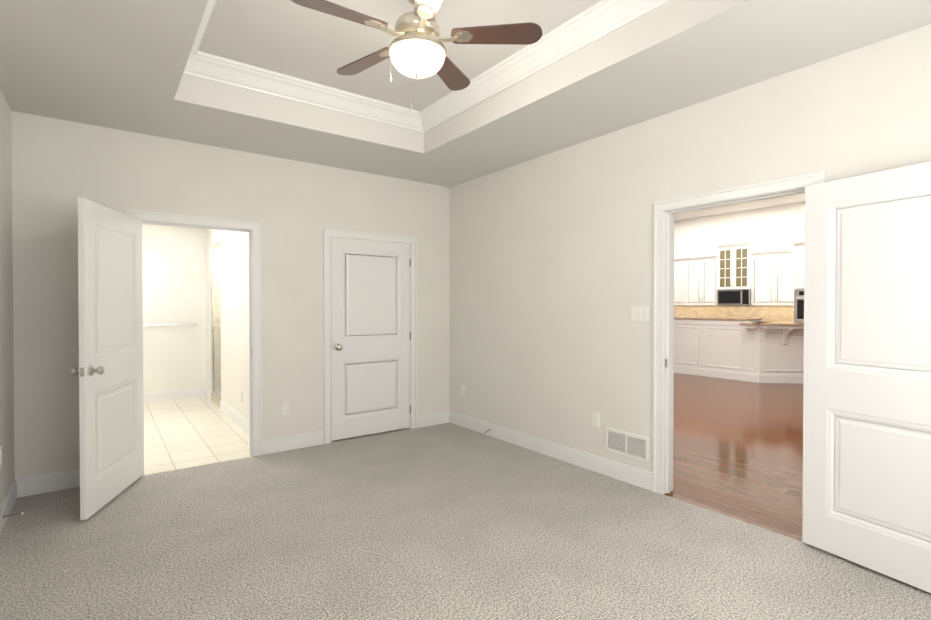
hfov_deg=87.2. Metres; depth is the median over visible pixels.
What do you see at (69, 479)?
baseboard
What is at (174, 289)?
wall
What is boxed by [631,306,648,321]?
light switch
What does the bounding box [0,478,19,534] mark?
baseboard
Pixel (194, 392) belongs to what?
baseboard
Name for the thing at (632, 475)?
baseboard
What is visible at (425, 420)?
baseboard
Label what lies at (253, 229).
door frame
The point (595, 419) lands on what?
outlet
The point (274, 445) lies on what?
baseboard
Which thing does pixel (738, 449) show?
floor
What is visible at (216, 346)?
shower door frame
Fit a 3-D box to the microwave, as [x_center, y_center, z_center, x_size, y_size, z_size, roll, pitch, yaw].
[6.204,-0.286,11.203,0.414,0.356,0.710,0,1,-37]
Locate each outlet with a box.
[0,445,2,465]
[281,402,288,414]
[461,385,464,395]
[592,412,599,426]
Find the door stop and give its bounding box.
[3,512,23,518]
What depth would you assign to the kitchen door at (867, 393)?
2.50 m
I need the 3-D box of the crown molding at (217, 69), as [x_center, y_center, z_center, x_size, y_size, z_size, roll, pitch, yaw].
[-1.121,-1.656,3.784,1.650,0.125,0.122,0,1,-37]
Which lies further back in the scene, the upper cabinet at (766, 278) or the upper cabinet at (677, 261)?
the upper cabinet at (677, 261)
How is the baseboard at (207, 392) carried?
attached to the wall at (234, 280)
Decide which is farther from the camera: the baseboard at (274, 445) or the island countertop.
the island countertop
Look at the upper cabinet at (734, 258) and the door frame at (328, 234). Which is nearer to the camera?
the door frame at (328, 234)
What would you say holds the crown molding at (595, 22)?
attached to the ceiling at (117, 64)
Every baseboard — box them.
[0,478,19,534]
[20,469,79,496]
[143,387,204,402]
[205,387,210,399]
[220,400,248,434]
[262,430,323,454]
[417,411,447,427]
[448,411,652,490]
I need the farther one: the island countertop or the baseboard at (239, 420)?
the island countertop
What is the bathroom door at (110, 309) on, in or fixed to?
in the wall at (295, 208)
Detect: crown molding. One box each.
[183,0,215,76]
[199,54,418,130]
[415,0,670,132]
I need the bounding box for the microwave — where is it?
[717,289,750,304]
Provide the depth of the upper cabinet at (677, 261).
12.22 m
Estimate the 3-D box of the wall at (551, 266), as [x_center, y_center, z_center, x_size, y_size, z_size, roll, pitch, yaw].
[0.342,-0.507,5.088,0.120,3.650,8.890,0,1,-37]
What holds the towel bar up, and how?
attached to the wall at (174, 289)
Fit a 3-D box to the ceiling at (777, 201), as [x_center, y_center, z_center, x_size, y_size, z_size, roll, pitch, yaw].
[4.064,-2.314,7.303,8.760,0.120,15.240,0,1,-37]
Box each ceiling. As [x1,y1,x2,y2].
[0,0,930,186]
[674,193,804,220]
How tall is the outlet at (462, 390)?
0.116 m
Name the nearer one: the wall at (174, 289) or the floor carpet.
the floor carpet
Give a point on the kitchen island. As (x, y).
(757, 350)
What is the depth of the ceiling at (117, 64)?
3.05 m
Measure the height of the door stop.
0.022 m
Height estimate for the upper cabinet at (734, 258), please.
1.040 m
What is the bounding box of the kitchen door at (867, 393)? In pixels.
[802,162,930,592]
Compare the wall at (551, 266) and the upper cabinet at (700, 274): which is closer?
the wall at (551, 266)
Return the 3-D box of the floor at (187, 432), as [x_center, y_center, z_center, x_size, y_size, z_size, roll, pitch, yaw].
[-2.828,1.369,6.024,3.880,0.120,3.640,0,1,-37]
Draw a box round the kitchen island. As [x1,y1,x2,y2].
[674,320,803,383]
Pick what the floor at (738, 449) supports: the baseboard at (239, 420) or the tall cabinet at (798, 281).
the tall cabinet at (798, 281)
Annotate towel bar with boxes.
[144,322,196,325]
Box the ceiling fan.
[291,0,541,109]
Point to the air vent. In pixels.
(628, 444)
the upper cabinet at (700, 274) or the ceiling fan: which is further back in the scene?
the upper cabinet at (700, 274)
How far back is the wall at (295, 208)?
4.21 m
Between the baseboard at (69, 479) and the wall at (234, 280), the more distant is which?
the wall at (234, 280)
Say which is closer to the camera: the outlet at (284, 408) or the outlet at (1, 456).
the outlet at (1, 456)
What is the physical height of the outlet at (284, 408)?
0.116 m
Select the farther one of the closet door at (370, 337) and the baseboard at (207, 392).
the baseboard at (207, 392)
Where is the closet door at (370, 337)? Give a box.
[331,237,410,440]
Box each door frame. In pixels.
[125,210,261,456]
[211,267,220,399]
[323,229,416,443]
[653,171,824,543]
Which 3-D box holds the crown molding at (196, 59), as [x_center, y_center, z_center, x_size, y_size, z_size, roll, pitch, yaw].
[-0.992,-1.638,2.076,0.122,0.125,3.020,0,1,-37]
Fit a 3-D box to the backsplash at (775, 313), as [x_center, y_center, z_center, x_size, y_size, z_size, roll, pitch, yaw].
[5.941,0.576,11.402,0.650,1.356,3.220,0,1,-37]
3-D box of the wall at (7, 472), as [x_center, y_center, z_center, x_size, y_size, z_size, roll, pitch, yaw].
[-2.774,-0.283,2.778,0.120,3.250,8.890,0,1,-37]
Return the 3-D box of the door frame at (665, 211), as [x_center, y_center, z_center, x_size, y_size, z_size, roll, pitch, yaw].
[1.747,0.278,3.202,0.158,2.119,1.047,0,1,-37]
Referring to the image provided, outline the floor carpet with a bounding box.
[0,423,930,619]
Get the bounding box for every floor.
[143,396,408,474]
[664,373,802,540]
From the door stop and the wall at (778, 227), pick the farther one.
the wall at (778, 227)
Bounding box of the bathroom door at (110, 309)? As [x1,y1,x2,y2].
[71,197,143,519]
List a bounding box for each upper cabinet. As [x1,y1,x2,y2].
[674,258,681,304]
[682,254,717,304]
[718,242,757,289]
[750,250,793,305]
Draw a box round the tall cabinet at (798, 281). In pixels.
[793,241,803,322]
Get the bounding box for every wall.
[0,88,14,506]
[11,111,449,478]
[142,224,205,392]
[205,229,248,420]
[450,24,930,472]
[674,202,804,305]
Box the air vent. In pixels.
[606,427,648,461]

